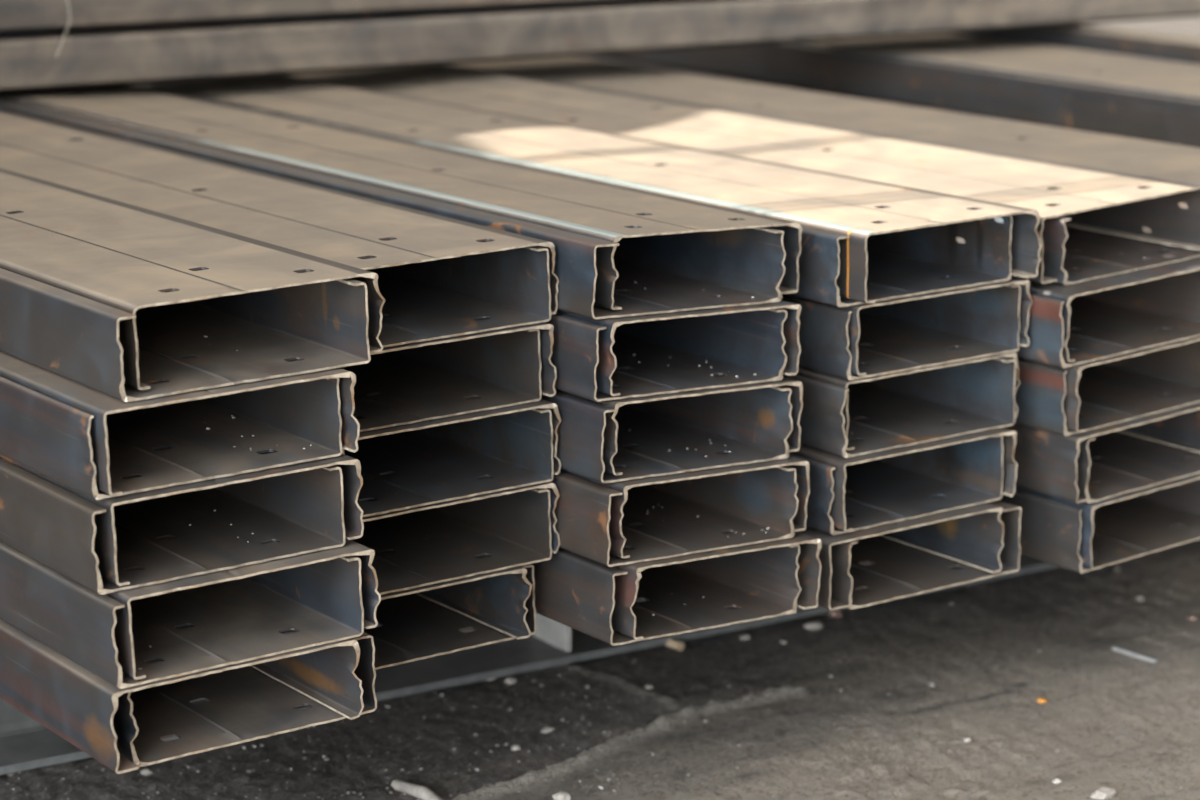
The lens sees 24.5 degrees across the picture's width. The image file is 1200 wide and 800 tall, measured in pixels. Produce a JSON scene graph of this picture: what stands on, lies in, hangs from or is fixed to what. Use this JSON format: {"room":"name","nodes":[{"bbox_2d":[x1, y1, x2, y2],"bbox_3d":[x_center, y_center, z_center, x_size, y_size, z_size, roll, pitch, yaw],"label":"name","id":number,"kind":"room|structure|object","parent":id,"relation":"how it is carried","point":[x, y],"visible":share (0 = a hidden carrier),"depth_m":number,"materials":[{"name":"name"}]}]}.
{"room":"steel storage yard","nodes":[
{"label":"steel storage yard","id":0,"kind":"room"},
{"bbox_2d":[0,16,1199,799],"bbox_3d":[0.761,0.018,4.873,17.000,0.020,17.000,-9,16,-35],"label":"floor","id":1,"kind":"structure","parent":0,"point":[804,721],"depth_m":3.30,"materials":[{"name":"concrete"}]},
{"bbox_2d":[140,768,152,775],"bbox_3d":[-0.510,0.418,3.110,0.014,0.007,0.013,-9,16,-35],"label":"pebble","id":2,"kind":"object","parent":1,"relation":"on","point":[146,771],"visible":1,"depth_m":3.11,"materials":[{"name":"stone"}]},
{"bbox_2d":[113,632,376,766],"bbox_3d":[-1.468,-0.074,4.147,0.257,0.086,3.925,-9,16,-35],"label":"channel","id":3,"kind":"object","parent":1,"relation":"on","point":[244,704],"visible":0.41,"depth_m":2.67,"materials":[{"name":"grey metal"}]},
{"bbox_2d":[0,618,363,773],"bbox_3d":[-1.479,-0.072,4.119,0.259,0.086,3.924,-9,16,-35],"label":"channel","id":4,"kind":"object","parent":3,"relation":"on","point":[73,702],"visible":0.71,"depth_m":2.63,"materials":[{"name":"grey metal"}]},
{"bbox_2d":[0,541,363,688],"bbox_3d":[-1.477,-0.151,4.105,0.256,0.086,3.924,-9,16,-35],"label":"channel","id":5,"kind":"object","parent":4,"relation":"on","point":[236,621],"visible":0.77,"depth_m":2.64,"materials":[{"name":"grey metal"}]},
{"bbox_2d":[105,537,380,679],"bbox_3d":[-1.463,-0.159,4.113,0.257,0.086,3.924,-9,16,-35],"label":"channel","id":6,"kind":"object","parent":5,"relation":"on","point":[371,598],"visible":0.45,"depth_m":2.56,"materials":[{"name":"grey metal"}]},
{"bbox_2d":[0,459,344,594],"bbox_3d":[-1.494,-0.237,4.100,0.256,0.086,3.924,-9,16,-35],"label":"channel","id":7,"kind":"object","parent":6,"relation":"on","point":[302,511],"visible":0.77,"depth_m":2.63,"materials":[{"name":"grey metal"}]},
{"bbox_2d":[0,448,363,585],"bbox_3d":[-1.477,-0.244,4.107,0.256,0.086,3.924,-9,16,-35],"label":"channel","id":8,"kind":"object","parent":7,"relation":"on","point":[105,548],"visible":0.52,"depth_m":2.56,"materials":[{"name":"grey metal"}]},
{"bbox_2d":[0,376,341,499],"bbox_3d":[-1.496,-0.323,4.093,0.256,0.086,3.925,-9,16,-35],"label":"channel","id":9,"kind":"object","parent":8,"relation":"on","point":[49,436],"visible":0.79,"depth_m":2.63,"materials":[{"name":"grey metal"}]},
{"bbox_2d":[0,351,359,495],"bbox_3d":[-1.479,-0.327,4.086,0.258,0.086,3.924,-9,16,-35],"label":"channel","id":10,"kind":"object","parent":9,"relation":"on","point":[98,404],"visible":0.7,"depth_m":2.55,"materials":[{"name":"grey metal"}]},
{"bbox_2d":[0,213,370,401],"bbox_3d":[-1.470,-0.411,4.093,0.256,0.086,3.925,-9,16,-35],"label":"channel","id":11,"kind":"object","parent":10,"relation":"on","point":[321,325],"visible":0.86,"depth_m":2.64,"materials":[{"name":"grey metal"}]},
{"bbox_2d":[0,168,385,389],"bbox_3d":[-1.458,-0.422,4.114,0.258,0.086,3.924,-9,16,-35],"label":"channel","id":12,"kind":"object","parent":11,"relation":"on","point":[119,255],"visible":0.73,"depth_m":2.72,"materials":[{"name":"grey metal"}]},
{"bbox_2d":[7,669,619,799],"bbox_3d":[-0.331,0.386,3.240,0.710,0.021,0.524,0,13,0],"label":"bright grit","id":13,"kind":"object","parent":1,"relation":"on","point":[244,747],"visible":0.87,"depth_m":3.16,"materials":[{"name":"grey gravel"}]},
{"bbox_2d":[391,779,442,799],"bbox_3d":[-0.188,0.437,3.038,0.020,0.023,0.120,-10,17,-38],"label":"pebble","id":14,"kind":"object","parent":1,"relation":"on","point":[418,791],"visible":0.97,"depth_m":3.05,"materials":[{"name":"stone"}]},
{"bbox_2d":[505,677,516,684],"bbox_3d":[-0.110,0.348,3.424,0.015,0.010,0.014,7,14,27],"label":"pebble","id":15,"kind":"object","parent":1,"relation":"on","point":[511,680],"visible":1,"depth_m":3.42,"materials":[{"name":"stone"}]},
{"bbox_2d":[511,744,520,750],"bbox_3d":[-0.097,0.400,3.186,0.011,0.007,0.013,-1,13,-6],"label":"pebble","id":16,"kind":"object","parent":1,"relation":"on","point":[515,747],"visible":1,"depth_m":3.18,"materials":[{"name":"stone"}]},
{"bbox_2d":[541,727,554,732],"bbox_3d":[-0.062,0.387,3.250,0.020,0.006,0.010,-9,16,-35],"label":"pebble","id":17,"kind":"object","parent":1,"relation":"on","point":[545,729],"visible":1,"depth_m":3.25,"materials":[{"name":"stone"}]},
{"bbox_2d":[552,791,570,799],"bbox_3d":[-0.042,0.437,3.038,0.021,0.012,0.018,-9,16,-35],"label":"pebble","id":18,"kind":"object","parent":1,"relation":"on","point":[561,795],"visible":1,"depth_m":3.03,"materials":[{"name":"stone"}]},
{"bbox_2d":[0,526,1183,774],"bbox_3d":[0.406,0.160,3.860,3.570,0.168,0.213,-8,15,-32],"label":"support beam","id":19,"kind":"structure","parent":1,"relation":"on","point":[25,743],"depth_m":3.44,"materials":[{"name":"grey metal"}]},
{"bbox_2d":[364,564,535,669],"bbox_3d":[-1.347,-0.132,4.477,0.257,0.087,4.013,-9,16,-35],"label":"channel","id":20,"kind":"object","parent":19,"relation":"on","point":[413,627],"visible":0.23,"depth_m":2.98,"materials":[{"name":"grey metal"}]},
{"bbox_2d":[381,551,531,638],"bbox_3d":[-1.353,-0.130,4.449,0.260,0.087,4.014,-9,16,-35],"label":"channel","id":21,"kind":"object","parent":20,"relation":"on","point":[496,600],"visible":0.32,"depth_m":2.98,"materials":[{"name":"grey metal"}]},
{"bbox_2d":[352,488,551,594],"bbox_3d":[-1.329,-0.213,4.451,0.255,0.087,4.014,-9,16,-35],"label":"channel","id":22,"kind":"object","parent":21,"relation":"on","point":[441,544],"visible":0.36,"depth_m":2.98,"materials":[{"name":"grey metal"}]},
{"bbox_2d":[361,474,559,553],"bbox_3d":[-1.323,-0.220,4.454,0.258,0.087,4.013,-9,16,-35],"label":"channel","id":23,"kind":"object","parent":22,"relation":"on","point":[554,494],"visible":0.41,"depth_m":2.91,"materials":[{"name":"grey metal"}]},
{"bbox_2d":[344,408,553,516],"bbox_3d":[-1.327,-0.298,4.437,0.256,0.087,4.013,-9,16,-35],"label":"channel","id":24,"kind":"object","parent":23,"relation":"on","point":[442,463],"visible":0.31,"depth_m":2.97,"materials":[{"name":"grey metal"}]},
{"bbox_2d":[342,394,560,474],"bbox_3d":[-1.321,-0.304,4.442,0.258,0.087,4.013,-9,16,-35],"label":"channel","id":25,"kind":"object","parent":24,"relation":"on","point":[556,420],"visible":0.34,"depth_m":2.88,"materials":[{"name":"grey metal"}]},
{"bbox_2d":[340,329,541,431],"bbox_3d":[-1.339,-0.383,4.428,0.255,0.087,4.013,-9,16,-35],"label":"channel","id":26,"kind":"object","parent":25,"relation":"on","point":[429,382],"visible":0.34,"depth_m":2.97,"materials":[{"name":"grey metal"}]},
{"bbox_2d":[370,316,556,396],"bbox_3d":[-1.326,-0.387,4.423,0.258,0.087,4.014,-9,16,-35],"label":"channel","id":27,"kind":"object","parent":26,"relation":"on","point":[548,370],"visible":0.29,"depth_m":2.90,"materials":[{"name":"grey metal"}]},
{"bbox_2d":[364,239,550,347],"bbox_3d":[-1.329,-0.466,4.409,0.255,0.087,4.013,-9,16,-35],"label":"channel","id":28,"kind":"object","parent":27,"relation":"on","point":[442,298],"visible":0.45,"depth_m":2.96,"materials":[{"name":"grey metal"}]},
{"bbox_2d":[0,110,558,314],"bbox_3d":[-1.323,-0.474,4.419,0.259,0.087,4.014,-9,16,-35],"label":"channel","id":29,"kind":"object","parent":28,"relation":"on","point":[329,224],"visible":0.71,"depth_m":3.18,"materials":[{"name":"grey metal"}]},
{"bbox_2d":[531,544,801,645],"bbox_3d":[-1.028,-0.149,4.509,0.262,0.094,3.913,-7,15,-35],"label":"channel","id":30,"kind":"object","parent":19,"relation":"on","point":[575,591],"visible":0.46,"depth_m":3.03,"materials":[{"name":"grey metal"}]},
{"bbox_2d":[611,525,821,639],"bbox_3d":[-1.007,-0.154,4.513,0.260,0.086,3.914,-9,16,-35],"label":"channel","id":31,"kind":"object","parent":30,"relation":"on","point":[623,619],"visible":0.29,"depth_m":2.96,"materials":[{"name":"grey metal"}]},
{"bbox_2d":[550,466,798,566],"bbox_3d":[-1.033,-0.232,4.492,0.259,0.094,3.914,-7,15,-35],"label":"channel","id":32,"kind":"object","parent":31,"relation":"on","point":[749,502],"visible":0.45,"depth_m":3.04,"materials":[{"name":"grey metal"}]},
{"bbox_2d":[560,446,809,557],"bbox_3d":[-1.019,-0.240,4.506,0.258,0.086,3.914,-9,16,-35],"label":"channel","id":33,"kind":"object","parent":32,"relation":"on","point":[617,539],"visible":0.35,"depth_m":2.95,"materials":[{"name":"grey metal"}]},
{"bbox_2d":[541,386,792,482],"bbox_3d":[-1.039,-0.319,4.493,0.259,0.094,3.914,-7,15,-35],"label":"channel","id":34,"kind":"object","parent":33,"relation":"on","point":[755,425],"visible":0.3,"depth_m":3.04,"materials":[{"name":"grey metal"}]},
{"bbox_2d":[555,369,802,475],"bbox_3d":[-1.028,-0.327,4.505,0.262,0.094,3.913,-7,15,-35],"label":"channel","id":35,"kind":"object","parent":34,"relation":"on","point":[611,428],"visible":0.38,"depth_m":2.95,"materials":[{"name":"grey metal"}]},
{"bbox_2d":[544,308,786,401],"bbox_3d":[-1.046,-0.405,4.485,0.258,0.086,3.914,-9,16,-35],"label":"channel","id":36,"kind":"object","parent":35,"relation":"on","point":[746,344],"visible":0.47,"depth_m":3.04,"materials":[{"name":"grey metal"}]},
{"bbox_2d":[556,297,800,395],"bbox_3d":[-1.030,-0.410,4.489,0.258,0.086,3.914,-9,16,-35],"label":"channel","id":37,"kind":"object","parent":36,"relation":"on","point":[607,364],"visible":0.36,"depth_m":2.92,"materials":[{"name":"grey metal"}]},
{"bbox_2d":[0,99,785,318],"bbox_3d":[-1.048,-0.490,4.476,0.261,0.094,3.913,-7,15,-35],"label":"channel","id":38,"kind":"object","parent":37,"relation":"on","point":[738,265],"visible":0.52,"depth_m":3.07,"materials":[{"name":"grey metal"}]},
{"bbox_2d":[0,85,801,309],"bbox_3d":[-1.028,-0.501,4.505,0.259,0.094,3.914,-7,15,-35],"label":"channel","id":39,"kind":"object","parent":38,"relation":"on","point":[613,213],"visible":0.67,"depth_m":3.36,"materials":[{"name":"grey metal"}]},
{"bbox_2d":[0,14,1199,92],"bbox_3d":[0.059,-0.649,4.757,2.807,0.091,0.248,-7,15,-30],"label":"channel","id":40,"kind":"object","parent":39,"relation":"on","point":[1187,15],"visible":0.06,"depth_m":4.56,"materials":[{"name":"metal"}]},
{"bbox_2d":[0,0,1199,89],"bbox_3d":[0.080,-0.649,4.720,2.806,0.086,0.249,-7,15,-30],"label":"steel beam","id":41,"kind":"structure","parent":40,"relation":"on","point":[30,61],"depth_m":4.44,"materials":[{"name":"metal"}]},
{"bbox_2d":[0,0,684,36],"bbox_3d":[0.054,-0.730,4.746,2.806,0.091,0.248,-7,15,-30],"label":"channel","id":42,"kind":"object","parent":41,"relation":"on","point":[401,12],"visible":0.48,"depth_m":4.32,"materials":[{"name":"metal"}]},
{"bbox_2d":[56,0,69,57],"bbox_3d":[-0.767,-0.533,3.944,0.026,0.090,0.012,-9,16,-35],"label":"dry stalk","id":43,"kind":"object","parent":42,"relation":"hanging from","point":[67,0],"visible":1,"depth_m":3.94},
{"bbox_2d":[0,0,571,29],"bbox_3d":[0.076,-0.731,4.708,2.807,0.082,0.250,-7,15,-30],"label":"channel","id":44,"kind":"object","parent":42,"relation":"on","point":[14,14],"visible":1,"depth_m":4.15,"materials":[{"name":"metal"}]},
{"bbox_2d":[831,500,1021,608],"bbox_3d":[-0.786,-0.185,4.728,0.258,0.090,4.007,-11,17,-34],"label":"channel","id":45,"kind":"object","parent":19,"relation":"on","point":[897,570],"visible":0.22,"depth_m":3.21,"materials":[{"name":"grey metal"}]},
{"bbox_2d":[138,252,1144,669],"bbox_3d":[0.053,0.059,3.023,1.376,0.364,0.211,-10,16,-37],"label":"chips","id":46,"kind":"object","parent":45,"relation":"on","point":[1121,252],"visible":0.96,"depth_m":3.02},
{"bbox_2d":[797,492,1003,609],"bbox_3d":[-0.808,-0.186,4.710,0.260,0.090,4.007,-11,17,-34],"label":"channel","id":47,"kind":"object","parent":45,"relation":"on","point":[973,536],"visible":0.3,"depth_m":3.21,"materials":[{"name":"grey metal"}]},
{"bbox_2d":[789,435,1003,534],"bbox_3d":[-0.809,-0.269,4.713,0.260,0.090,4.007,-11,17,-34],"label":"channel","id":48,"kind":"object","parent":47,"relation":"on","point":[893,489],"visible":0.23,"depth_m":3.23,"materials":[{"name":"grey metal"}]},
{"bbox_2d":[789,419,1017,531],"bbox_3d":[-0.793,-0.274,4.710,0.260,0.090,4.007,-11,17,-34],"label":"channel","id":49,"kind":"object","parent":48,"relation":"on","point":[837,511],"visible":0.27,"depth_m":3.11,"materials":[{"name":"grey metal"}]},
{"bbox_2d":[783,357,1015,457],"bbox_3d":[-0.796,-0.355,4.708,0.260,0.090,4.007,-11,17,-34],"label":"channel","id":50,"kind":"object","parent":49,"relation":"on","point":[914,408],"visible":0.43,"depth_m":3.22,"materials":[{"name":"grey metal"}]},
{"bbox_2d":[796,345,1020,449],"bbox_3d":[-0.789,-0.363,4.720,0.260,0.090,4.007,-11,17,-34],"label":"channel","id":51,"kind":"object","parent":50,"relation":"on","point":[804,372],"visible":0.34,"depth_m":3.12,"materials":[{"name":"grey metal"}]},
{"bbox_2d":[781,284,1020,379],"bbox_3d":[-0.791,-0.441,4.702,0.259,0.090,4.007,-11,17,-34],"label":"channel","id":52,"kind":"object","parent":51,"relation":"on","point":[912,334],"visible":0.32,"depth_m":3.21,"materials":[{"name":"grey metal"}]},
{"bbox_2d":[782,277,1032,375],"bbox_3d":[-0.778,-0.447,4.703,0.261,0.090,4.007,-11,17,-34],"label":"channel","id":53,"kind":"object","parent":52,"relation":"on","point":[1026,301],"visible":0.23,"depth_m":3.11,"materials":[{"name":"grey metal"}]},
{"bbox_2d":[660,165,1012,306],"bbox_3d":[-0.805,-0.522,4.674,0.260,0.090,4.007,-11,17,-34],"label":"channel","id":54,"kind":"object","parent":53,"relation":"on","point":[905,263],"visible":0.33,"depth_m":3.19,"materials":[{"name":"grey metal"}]},
{"bbox_2d":[128,75,1040,302],"bbox_3d":[-0.773,-0.525,4.666,0.260,0.090,4.007,-10,17,-34],"label":"channel","id":55,"kind":"object","parent":54,"relation":"on","point":[852,207],"visible":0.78,"depth_m":3.51,"materials":[{"name":"grey metal"}]},
{"bbox_2d":[998,479,1199,572],"bbox_3d":[-0.470,-0.213,4.864,0.277,0.093,3.916,-9,16,-35],"label":"channel","id":56,"kind":"object","parent":19,"relation":"on","point":[1127,529],"visible":0.21,"depth_m":3.35,"materials":[{"name":"grey metal"}]},
{"bbox_2d":[1015,459,1199,569],"bbox_3d":[-0.457,-0.218,4.860,0.278,0.093,3.916,-9,16,-35],"label":"channel","id":57,"kind":"object","parent":56,"relation":"on","point":[1087,514],"visible":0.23,"depth_m":3.26,"materials":[{"name":"grey metal"}]},
{"bbox_2d":[1076,431,1199,502],"bbox_3d":[-0.464,-0.297,4.846,0.278,0.093,3.916,-9,16,-35],"label":"channel","id":58,"kind":"object","parent":57,"relation":"on","point":[1130,463],"visible":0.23,"depth_m":3.36,"materials":[{"name":"grey metal"}]},
{"bbox_2d":[1002,395,1199,502],"bbox_3d":[-0.479,-0.298,4.831,0.278,0.093,3.916,-9,16,-35],"label":"channel","id":59,"kind":"object","parent":58,"relation":"on","point":[1046,461],"visible":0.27,"depth_m":3.27,"materials":[{"name":"grey metal"}]},
{"bbox_2d":[1015,341,1199,435],"bbox_3d":[-0.497,-0.376,4.817,0.278,0.093,3.916,-9,16,-35],"label":"channel","id":60,"kind":"object","parent":59,"relation":"on","point":[1114,392],"visible":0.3,"depth_m":3.35,"materials":[{"name":"grey metal"}]},
{"bbox_2d":[1017,329,1199,431],"bbox_3d":[-0.482,-0.380,4.810,0.277,0.093,3.916,-9,16,-35],"label":"channel","id":61,"kind":"object","parent":60,"relation":"on","point":[1071,402],"visible":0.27,"depth_m":3.21,"materials":[{"name":"grey metal"}]},
{"bbox_2d":[1014,263,1199,367],"bbox_3d":[-0.506,-0.455,4.783,0.278,0.093,3.916,-9,16,-35],"label":"channel","id":62,"kind":"object","parent":61,"relation":"on","point":[1130,318],"visible":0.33,"depth_m":3.35,"materials":[{"name":"grey metal"}]},
{"bbox_2d":[1029,251,1199,361],"bbox_3d":[-0.497,-0.461,4.786,0.277,0.093,3.916,-9,16,-35],"label":"channel","id":63,"kind":"object","parent":62,"relation":"on","point":[1066,293],"visible":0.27,"depth_m":3.21,"materials":[{"name":"grey metal"}]},
{"bbox_2d":[442,64,1199,284],"bbox_3d":[-0.498,-0.551,4.813,0.277,0.092,3.915,-9,16,-35],"label":"channel","id":64,"kind":"object","parent":63,"relation":"on","point":[1099,255],"visible":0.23,"depth_m":3.34,"materials":[{"name":"grey metal"}]},
{"bbox_2d":[285,65,1199,283],"bbox_3d":[-0.524,-0.552,4.802,0.277,0.092,3.916,-9,16,-35],"label":"channel","id":65,"kind":"object","parent":64,"relation":"on","point":[1159,211],"visible":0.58,"depth_m":3.66,"materials":[{"name":"grey metal"}]},
{"bbox_3d":[0.641,-0.447,5.582,0.085,0.228,3.911,-8,15,-31],"label":"channel","id":66,"kind":"object","parent":19,"relation":"on","visible":0},
{"bbox_2d":[947,24,1199,63],"bbox_3d":[0.642,-0.669,5.531,0.085,0.229,3.911,-8,15,-31],"label":"channel","id":67,"kind":"object","parent":66,"relation":"on","point":[1075,36],"visible":0.09,"depth_m":5.02,"materials":[{"name":"metal"}]},
{"bbox_3d":[-0.210,-0.243,5.018,0.275,0.078,3.911,-9,16,-35],"label":"channel","id":68,"kind":"object","parent":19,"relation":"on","visible":0},
{"bbox_3d":[-0.221,-0.319,4.992,0.275,0.078,3.911,-9,16,-35],"label":"channel","id":69,"kind":"object","parent":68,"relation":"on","visible":0},
{"bbox_3d":[-0.209,-0.326,4.999,0.276,0.078,3.912,-9,16,-35],"label":"channel","id":70,"kind":"object","parent":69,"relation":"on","visible":0},
{"bbox_3d":[-0.220,-0.402,4.973,0.277,0.078,3.912,-9,16,-35],"label":"channel","id":71,"kind":"object","parent":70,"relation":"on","visible":0},
{"bbox_3d":[-0.209,-0.409,4.980,0.276,0.078,3.911,-9,16,-35],"label":"channel","id":72,"kind":"object","parent":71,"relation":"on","visible":0},
{"bbox_3d":[-0.220,-0.485,4.954,0.277,0.078,3.911,-9,16,-35],"label":"channel","id":73,"kind":"object","parent":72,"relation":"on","visible":0},
{"bbox_3d":[-0.209,-0.492,4.961,0.275,0.078,3.911,-9,16,-35],"label":"channel","id":74,"kind":"object","parent":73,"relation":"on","visible":0},
{"bbox_3d":[-0.220,-0.567,4.936,0.276,0.079,3.911,-9,16,-35],"label":"channel","id":75,"kind":"object","parent":74,"relation":"on","visible":0},
{"bbox_2d":[452,56,1199,183],"bbox_3d":[-0.208,-0.575,4.942,0.277,0.078,3.912,-9,16,-35],"label":"channel","id":76,"kind":"object","parent":75,"relation":"on","point":[1125,154],"visible":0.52,"depth_m":4.10,"materials":[{"name":"grey metal"}]},
{"bbox_3d":[0.437,-0.349,5.454,0.355,0.078,3.911,-8,15,-31],"label":"channel","id":77,"kind":"object","parent":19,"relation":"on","visible":0},
{"bbox_3d":[0.427,-0.424,5.429,0.354,0.078,3.911,-8,15,-31],"label":"channel","id":78,"kind":"object","parent":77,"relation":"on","visible":0},
{"bbox_3d":[0.438,-0.431,5.435,0.353,0.078,3.911,-8,15,-31],"label":"channel","id":79,"kind":"object","parent":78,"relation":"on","visible":0},
{"bbox_3d":[0.427,-0.507,5.410,0.354,0.078,3.911,-8,15,-31],"label":"channel","id":80,"kind":"object","parent":79,"relation":"on","visible":0},
{"bbox_3d":[0.438,-0.514,5.416,0.353,0.078,3.911,-8,15,-31],"label":"channel","id":81,"kind":"object","parent":80,"relation":"on","visible":0},
{"bbox_2d":[573,55,758,83],"bbox_3d":[0.427,-0.590,5.392,0.354,0.078,3.911,-8,15,-31],"label":"channel","id":82,"kind":"object","parent":81,"relation":"on","point":[583,56],"visible":0.02,"depth_m":5.62,"materials":[{"name":"grey metal"}]},
{"bbox_2d":[588,54,950,111],"bbox_3d":[0.438,-0.597,5.397,0.355,0.078,3.911,-8,15,-31],"label":"channel","id":83,"kind":"object","parent":82,"relation":"on","point":[599,55],"visible":0.02,"depth_m":5.36,"materials":[{"name":"grey metal"}]},
{"bbox_2d":[600,43,1199,147],"bbox_3d":[0.427,-0.673,5.373,0.355,0.078,3.911,-8,15,-31],"label":"channel","id":84,"kind":"object","parent":83,"relation":"on","point":[1102,110],"visible":0.57,"depth_m":4.77,"materials":[{"name":"grey metal"}]},
{"bbox_2d":[787,32,1199,100],"bbox_3d":[0.440,-0.680,5.379,0.356,0.078,3.912,-8,15,-31],"label":"channel","id":85,"kind":"object","parent":84,"relation":"on","point":[1168,78],"visible":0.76,"depth_m":4.82,"materials":[{"name":"grey metal"}]},
{"bbox_2d":[644,684,653,688],"bbox_3d":[0.060,0.353,3.403,0.012,0.006,0.011,-3,13,-14],"label":"pebble","id":86,"kind":"object","parent":1,"relation":"on","point":[649,686],"visible":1,"depth_m":3.40,"materials":[{"name":"stone"}]},
{"bbox_2d":[664,638,683,650],"bbox_3d":[0.095,0.314,3.555,0.012,0.012,0.027,-11,17,-39],"label":"pebble","id":87,"kind":"object","parent":1,"relation":"on","point":[672,643],"visible":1,"depth_m":3.55,"materials":[{"name":"beige stone"}]},
{"bbox_2d":[207,566,1198,799],"bbox_3d":[0.324,0.379,3.279,1.550,0.017,0.810,-9,16,-35],"label":"pale grit","id":88,"kind":"object","parent":1,"relation":"on","point":[608,735],"visible":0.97,"depth_m":3.30,"materials":[{"name":"stone"}]},
{"bbox_2d":[739,634,750,639],"bbox_3d":[0.188,0.309,3.600,0.015,0.008,0.014,-2,13,-8],"label":"pebble","id":89,"kind":"object","parent":1,"relation":"on","point":[744,636],"visible":1,"depth_m":3.60,"materials":[{"name":"stone"}]},
{"bbox_2d":[804,621,824,629],"bbox_3d":[0.281,0.297,3.637,0.030,0.010,0.016,-9,16,-35],"label":"pebble","id":90,"kind":"object","parent":1,"relation":"on","point":[814,625],"visible":1,"depth_m":3.63,"materials":[{"name":"stone"}]},
{"bbox_2d":[827,610,841,616],"bbox_3d":[0.313,0.286,3.696,0.021,0.011,0.016,10,16,36],"label":"pebble","id":91,"kind":"object","parent":1,"relation":"on","point":[836,613],"visible":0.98,"depth_m":3.69,"materials":[{"name":"stone"}]},
{"bbox_2d":[963,737,970,741],"bbox_3d":[0.427,0.395,3.217,0.010,0.005,0.009,-1,13,-5],"label":"pebble","id":92,"kind":"object","parent":1,"relation":"on","point":[967,739],"visible":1,"depth_m":3.21,"materials":[{"name":"stone"}]},
{"bbox_2d":[1037,698,1046,702],"bbox_3d":[0.538,0.365,3.361,0.013,0.008,0.012,-4,13,-17],"label":"pebble","id":93,"kind":"object","parent":1,"relation":"on","point":[1040,700],"visible":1,"depth_m":3.36,"materials":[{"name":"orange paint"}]},
{"bbox_2d":[1052,778,1061,783],"bbox_3d":[0.510,0.425,3.087,0.012,0.006,0.011,-9,16,-35],"label":"pebble","id":94,"kind":"object","parent":1,"relation":"on","point":[1056,780],"visible":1,"depth_m":3.08,"materials":[{"name":"stone"}]},
{"bbox_2d":[1090,787,1117,799],"bbox_3d":[0.554,0.434,3.044,0.036,0.012,0.022,-9,16,-35],"label":"pebble","id":95,"kind":"object","parent":1,"relation":"on","point":[1104,793],"visible":1,"depth_m":3.04,"materials":[{"name":"stone"}]},
{"bbox_2d":[1112,646,1156,662],"bbox_3d":[0.681,0.325,3.526,0.006,0.005,0.069,-11,17,-39],"label":"wire offcut","id":96,"kind":"object","parent":1,"relation":"on","point":[1113,647],"visible":1,"depth_m":3.52,"materials":[{"name":"silver metal"}]},
{"bbox_2d":[1136,596,1143,600],"bbox_3d":[0.736,0.271,3.771,0.010,0.006,0.012,5,14,21],"label":"pebble","id":97,"kind":"object","parent":1,"relation":"on","point":[1140,598],"visible":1,"depth_m":3.77,"materials":[{"name":"stone"}]}
]}

